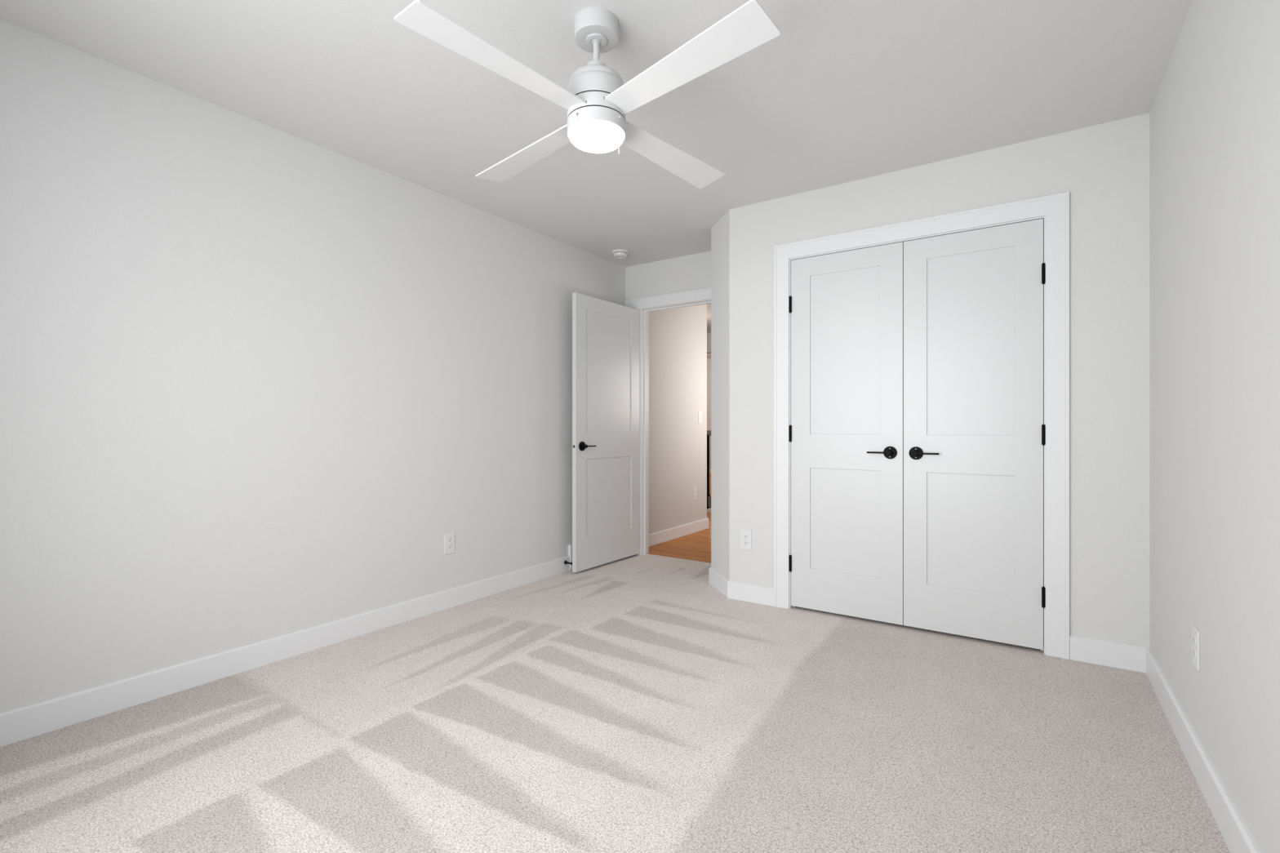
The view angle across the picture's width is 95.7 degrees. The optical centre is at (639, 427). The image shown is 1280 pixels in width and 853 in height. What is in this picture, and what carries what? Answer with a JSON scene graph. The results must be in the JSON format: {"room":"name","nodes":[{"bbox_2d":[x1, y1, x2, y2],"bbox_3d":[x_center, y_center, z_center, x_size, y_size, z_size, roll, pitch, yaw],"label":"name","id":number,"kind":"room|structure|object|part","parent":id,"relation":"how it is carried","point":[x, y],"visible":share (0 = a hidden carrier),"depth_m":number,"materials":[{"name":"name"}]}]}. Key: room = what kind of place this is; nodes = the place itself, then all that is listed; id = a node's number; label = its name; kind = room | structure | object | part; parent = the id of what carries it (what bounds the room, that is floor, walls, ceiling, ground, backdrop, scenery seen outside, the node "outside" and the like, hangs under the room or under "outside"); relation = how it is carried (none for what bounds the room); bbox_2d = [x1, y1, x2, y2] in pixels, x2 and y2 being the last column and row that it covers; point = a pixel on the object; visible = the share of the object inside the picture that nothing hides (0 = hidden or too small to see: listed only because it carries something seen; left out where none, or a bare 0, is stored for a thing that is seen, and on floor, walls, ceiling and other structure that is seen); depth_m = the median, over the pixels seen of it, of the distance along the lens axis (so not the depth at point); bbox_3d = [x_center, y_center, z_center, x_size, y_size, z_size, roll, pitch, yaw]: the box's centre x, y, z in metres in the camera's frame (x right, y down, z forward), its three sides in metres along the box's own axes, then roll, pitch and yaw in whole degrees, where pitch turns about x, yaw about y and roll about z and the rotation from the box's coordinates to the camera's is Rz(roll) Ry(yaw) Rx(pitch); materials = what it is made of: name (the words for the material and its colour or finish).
{"room":"empty bedroom","nodes":[
{"label":"empty bedroom","id":0,"kind":"room"},
{"bbox_2d":[0,18,706,713],"bbox_3d":[-0.985,-0.103,3.759,0.134,2.540,5.865,0,0,34],"label":"wall","id":1,"kind":"structure","parent":0,"point":[255,377],"depth_m":2.56,"materials":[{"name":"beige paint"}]},
{"bbox_2d":[0,555,571,746],"bbox_3d":[-1.320,1.013,3.161,0.015,0.108,4.268,0,0,34],"label":"baseboard","id":2,"kind":"structure","parent":1,"relation":"attached to","point":[17,725],"depth_m":2.49,"materials":[{"name":"white paint"}]},
{"bbox_2d":[444,532,454,554],"bbox_3d":[-1.133,0.687,3.447,0.007,0.122,0.074,0,0,34],"label":"wall outlet","id":3,"kind":"object","parent":1,"relation":"attached to","point":[449,538],"visible":1,"depth_m":3.44,"materials":[{"name":"white plastic"}]},
{"bbox_2d":[447,543,452,549],"bbox_3d":[-1.131,0.707,3.446,0.003,0.029,0.034,0,0,34],"label":"receptacle","id":4,"kind":"object","parent":3,"relation":"attached to","point":[449,545],"depth_m":3.44,"materials":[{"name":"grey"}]},
{"bbox_2d":[447,537,452,542],"bbox_3d":[-1.131,0.667,3.446,0.003,0.029,0.034,0,0,34],"label":"receptacle","id":5,"kind":"object","parent":3,"relation":"attached to","point":[449,539],"depth_m":3.44,"materials":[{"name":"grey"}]},
{"bbox_2d":[568,543,572,569],"bbox_3d":[-0.434,0.968,4.464,0.030,0.186,0.330,0,0,34],"label":"trim","id":6,"kind":"structure","parent":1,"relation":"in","point":[570,546],"depth_m":4.33,"materials":[{"name":"white paint"}]},
{"bbox_2d":[648,518,708,546],"bbox_3d":[0.295,1.013,5.629,0.130,0.108,1.364,0,0,34],"label":"baseboard","id":7,"kind":"structure","parent":1,"relation":"attached to","point":[664,535],"depth_m":5.61,"materials":[{"name":"white paint"}]},
{"bbox_2d":[693,488,697,500],"bbox_3d":[0.563,0.677,5.929,0.007,0.122,0.074,0,0,34],"label":"wall outlet","id":8,"kind":"object","parent":1,"relation":"attached to","point":[695,490],"visible":1,"depth_m":5.92,"materials":[{"name":"white plastic"}]},
{"bbox_2d":[698,411,702,422],"bbox_3d":[0.630,-0.111,6.027,0.009,0.122,0.074,0,0,34],"label":"light switch","id":9,"kind":"object","parent":1,"relation":"attached to","point":[700,412],"visible":1,"depth_m":6.02,"materials":[{"name":"white plastic"}]},
{"bbox_2d":[0,0,1191,333],"bbox_3d":[-0.766,-1.433,4.818,7.746,0.120,7.865,0,0,34],"label":"ceiling","id":10,"kind":"structure","parent":0,"point":[846,91],"depth_m":2.32,"materials":[{"name":"paint"}]},
{"bbox_2d":[394,0,780,188],"bbox_3d":[-0.147,-1.165,1.956,1.021,0.416,1.021,0,0,-2],"label":"ceiling fan","id":11,"kind":"object","parent":10,"relation":"hanging from","point":[597,100],"visible":1,"depth_m":1.86,"materials":[{"name":"white metal"}]},
{"bbox_3d":[-0.398,-1.060,1.689,0.135,0.033,0.589,0,0,43],"label":"blade","id":12,"kind":"part","parent":11,"relation":"part of","materials":[{"name":"white laminate"}]},
{"bbox_3d":[-0.413,-1.040,2.208,0.589,0.036,0.134,0,0,43],"label":"blade","id":13,"kind":"part","parent":11,"relation":"part of","materials":[{"name":"white laminate"}]},
{"bbox_3d":[0.105,-1.041,2.222,0.134,0.038,0.589,0,0,43],"label":"blade","id":14,"kind":"part","parent":11,"relation":"part of","materials":[{"name":"white laminate"}]},
{"bbox_3d":[0.121,-1.062,1.706,0.589,0.040,0.134,0,0,44],"label":"blade","id":15,"kind":"part","parent":11,"relation":"part of","materials":[{"name":"white laminate"}]},
{"bbox_2d":[611,248,629,258],"bbox_3d":[-0.153,-1.352,4.520,0.136,0.042,0.136,0,0,34],"label":"smoke detector","id":16,"kind":"object","parent":10,"relation":"attached to","point":[619,253],"visible":1,"depth_m":4.48,"materials":[{"name":"white plastic"}]},
{"bbox_2d":[0,553,1230,852],"bbox_3d":[0.066,1.067,2.280,3.300,0.001,4.355,0,0,34],"label":"floor","id":17,"kind":"structure","parent":0,"point":[628,704],"depth_m":1.92,"materials":[{"name":"carpet"}]},
{"bbox_2d":[625,250,711,300],"bbox_3d":[0.392,-0.103,4.672,1.167,2.540,0.115,0,0,34],"label":"wall","id":18,"kind":"structure","parent":0,"point":[691,272],"depth_m":4.70,"materials":[{"name":"beige paint"}]},
{"bbox_2d":[572,292,639,572],"bbox_3d":[-0.248,0.033,4.531,0.131,2.032,0.813,0,0,36],"label":"bedroom door","id":19,"kind":"structure","parent":18,"relation":"in","point":[606,334],"depth_m":4.48,"materials":[{"name":"white paint"}]},
{"bbox_3d":[-0.423,0.135,4.251,0.010,0.068,0.068,0,0,36],"label":"door handle","id":20,"kind":"part","parent":19,"relation":"part of","materials":[{"name":"black metal"}]},
{"bbox_3d":[-0.375,0.135,4.277,0.039,0.027,0.126,0,0,36],"label":"lever","id":21,"kind":"part","parent":19,"relation":"part of","materials":[{"name":"black metal"}]},
{"bbox_3d":[-0.249,-0.422,4.531,0.019,0.925,0.573,0,0,36],"label":"door panel","id":22,"kind":"part","parent":19,"relation":"part of","materials":[{"name":"white paint"}]},
{"bbox_3d":[-0.249,0.523,4.531,0.019,0.591,0.573,0,0,36],"label":"door panel","id":23,"kind":"part","parent":19,"relation":"part of","materials":[{"name":"white paint"}]},
{"bbox_2d":[624,287,711,555],"bbox_3d":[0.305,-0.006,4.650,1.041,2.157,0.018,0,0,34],"label":"trim","id":24,"kind":"structure","parent":18,"relation":"attached to","point":[704,294],"depth_m":4.78,"materials":[{"name":"white paint"}]},
{"bbox_2d":[647,511,711,563],"bbox_3d":[-0.534,1.118,6.814,5.900,0.098,2.495,0,0,34],"label":"floor","id":25,"kind":"structure","parent":0,"point":[696,546],"depth_m":5.18,"materials":[{"name":"brown wood"}]},
{"bbox_3d":[0.177,1.200,7.869,5.900,0.335,0.080,0,0,34],"label":"trim","id":26,"kind":"structure","parent":25,"relation":"attached to","visible":0},
{"bbox_2d":[706,430,711,508],"bbox_3d":[0.879,0.532,7.390,2.000,1.000,0.060,0,0,34],"label":"stair railing","id":27,"kind":"object","parent":26,"relation":"on","point":[708,432],"visible":0.04,"depth_m":7.39,"materials":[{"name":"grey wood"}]},
{"bbox_3d":[0.879,0.059,7.390,2.000,0.055,0.060,0,0,34],"label":"handrail","id":28,"kind":"part","parent":27,"relation":"part of","materials":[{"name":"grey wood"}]},
{"bbox_2d":[706,358,711,468],"bbox_3d":[3.276,-0.333,12.558,6.000,3.000,0.110,0,0,34],"label":"wall","id":29,"kind":"structure","parent":0,"point":[708,360],"depth_m":13.61,"materials":[{"name":"white paint"}]},
{"bbox_2d":[706,333,711,353],"bbox_3d":[0.700,-1.463,8.645,5.900,0.740,0.120,0,0,34],"label":"wall header","id":30,"kind":"structure","parent":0,"point":[708,335],"depth_m":8.37,"materials":[{"name":"white paint"}]},
{"bbox_2d":[706,353,711,358],"bbox_3d":[2.041,-1.693,10.635,5.900,0.120,4.680,0,0,34],"label":"ceiling","id":31,"kind":"structure","parent":0,"point":[708,355],"depth_m":13.15,"materials":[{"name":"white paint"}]},
{"bbox_2d":[707,473,711,497],"bbox_3d":[2.166,1.117,10.821,5.900,0.100,4.230,0,0,34],"label":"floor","id":32,"kind":"structure","parent":0,"point":[709,473],"depth_m":10.62,"materials":[{"name":"brown wood"}]},
{"bbox_2d":[707,435,711,496],"bbox_3d":[1.110,0.567,9.007,2.200,1.000,0.060,0,0,34],"label":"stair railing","id":33,"kind":"object","parent":32,"relation":"on","point":[708,495],"visible":0.03,"depth_m":9.02,"materials":[{"name":"black metal"}]},
{"bbox_2d":[707,497,711,508],"bbox_3d":[0.923,2.377,9.084,5.780,2.580,0.039,0,0,34],"label":"wall","id":34,"kind":"structure","parent":0,"point":[708,499],"depth_m":8.96,"materials":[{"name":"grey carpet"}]},
{"bbox_2d":[711,209,729,580],"bbox_3d":[0.583,-0.103,3.822,0.118,2.540,0.344,0,0,-12],"label":"wall","id":35,"kind":"structure","parent":0,"point":[720,231],"depth_m":3.79,"materials":[{"name":"beige paint"}]},
{"bbox_2d":[708,567,773,606],"bbox_3d":[0.627,1.013,3.899,0.294,0.108,0.896,0,0,-5],"label":"baseboard","id":36,"kind":"structure","parent":35,"relation":"attached to","point":[750,593],"depth_m":3.58,"materials":[{"name":"white paint"}]},
{"bbox_2d":[729,112,1149,648],"bbox_3d":[1.423,-0.103,3.131,2.000,2.540,0.115,0,0,34],"label":"wall","id":37,"kind":"structure","parent":0,"point":[1104,168],"depth_m":2.66,"materials":[{"name":"beige paint"}]},
{"bbox_2d":[740,529,751,550],"bbox_3d":[0.653,0.691,3.575,0.074,0.122,0.007,0,0,34],"label":"wall outlet","id":38,"kind":"object","parent":37,"relation":"attached to","point":[745,535],"visible":1,"depth_m":3.57,"materials":[{"name":"white plastic"}]},
{"bbox_2d":[742,540,748,545],"bbox_3d":[0.652,0.711,3.574,0.034,0.029,0.003,0,0,34],"label":"receptacle","id":39,"kind":"object","parent":38,"relation":"attached to","point":[744,542],"depth_m":3.57,"materials":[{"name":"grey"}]},
{"bbox_2d":[789,241,903,625],"bbox_3d":[1.137,0.030,3.247,0.618,2.039,0.083,0,0,34],"label":"closet door","id":40,"kind":"structure","parent":37,"relation":"in","point":[846,308],"depth_m":3.24,"materials":[{"name":"white paint"}]},
{"bbox_3d":[1.154,-0.422,3.265,0.392,0.925,0.019,0,0,34],"label":"door panel","id":41,"kind":"part","parent":40,"relation":"part of","materials":[{"name":"white paint"}]},
{"bbox_3d":[1.154,0.523,3.265,0.392,0.591,0.019,0,0,34],"label":"door panel","id":42,"kind":"part","parent":40,"relation":"part of","materials":[{"name":"white paint"}]},
{"bbox_3d":[1.289,0.133,3.118,0.126,0.027,0.039,0,0,34],"label":"lever","id":43,"kind":"part","parent":40,"relation":"part of","materials":[{"name":"black metal"}]},
{"bbox_3d":[1.343,0.133,3.110,0.068,0.068,0.010,0,0,34],"label":"door handle","id":44,"kind":"part","parent":40,"relation":"part of","materials":[{"name":"black metal"}]},
{"bbox_2d":[773,191,1069,659],"bbox_3d":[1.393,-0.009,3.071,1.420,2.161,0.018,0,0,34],"label":"trim","id":45,"kind":"structure","parent":37,"relation":"attached to","point":[1055,207],"depth_m":2.72,"materials":[{"name":"white paint"}]},
{"bbox_2d":[903,218,1044,649],"bbox_3d":[1.652,0.030,2.900,0.618,2.039,0.083,0,0,34],"label":"closet door","id":46,"kind":"structure","parent":37,"relation":"in","point":[974,428],"depth_m":2.89,"materials":[{"name":"white paint"}]},
{"bbox_3d":[1.448,0.133,3.039,0.068,0.068,0.010,0,0,34],"label":"door handle","id":47,"kind":"part","parent":46,"relation":"part of","materials":[{"name":"black metal"}]},
{"bbox_3d":[1.476,0.133,2.992,0.126,0.027,0.039,0,0,34],"label":"lever","id":48,"kind":"part","parent":46,"relation":"part of","materials":[{"name":"black metal"}]},
{"bbox_3d":[1.662,-0.422,2.922,0.392,0.925,0.019,0,0,34],"label":"door panel","id":49,"kind":"part","parent":46,"relation":"part of","materials":[{"name":"white paint"}]},
{"bbox_3d":[1.662,0.523,2.922,0.392,0.591,0.019,0,0,34],"label":"door panel","id":50,"kind":"part","parent":46,"relation":"part of","materials":[{"name":"white paint"}]},
{"bbox_2d":[1149,0,1279,852],"bbox_3d":[1.444,-0.103,1.269,0.115,2.540,4.449,0,0,34],"label":"wall","id":51,"kind":"structure","parent":0,"point":[1215,113],"depth_m":1.60,"materials":[{"name":"beige paint"}]},
{"bbox_2d":[1069,635,1260,852],"bbox_3d":[1.103,1.013,1.117,0.281,0.108,3.584,0,0,34],"label":"baseboard","id":52,"kind":"structure","parent":51,"relation":"attached to","point":[1235,833],"depth_m":1.93,"materials":[{"name":"white paint"}]},
{"bbox_2d":[1191,624,1199,671],"bbox_3d":[1.734,0.685,1.810,0.007,0.122,0.074,0,0,34],"label":"wall outlet","id":53,"kind":"object","parent":51,"relation":"attached to","point":[1195,632],"visible":1,"depth_m":1.80,"materials":[{"name":"white plastic"}]},
{"bbox_2d":[1192,648,1195,658],"bbox_3d":[1.733,0.705,1.811,0.003,0.029,0.034,0,0,34],"label":"receptacle","id":54,"kind":"object","parent":53,"relation":"attached to","point":[1193,649],"depth_m":1.81,"materials":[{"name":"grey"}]},
{"bbox_2d":[1192,635,1195,645],"bbox_3d":[1.733,0.665,1.811,0.003,0.029,0.034,0,0,34],"label":"receptacle","id":55,"kind":"object","parent":53,"relation":"attached to","point":[1193,637],"depth_m":1.81,"materials":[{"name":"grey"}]}
]}

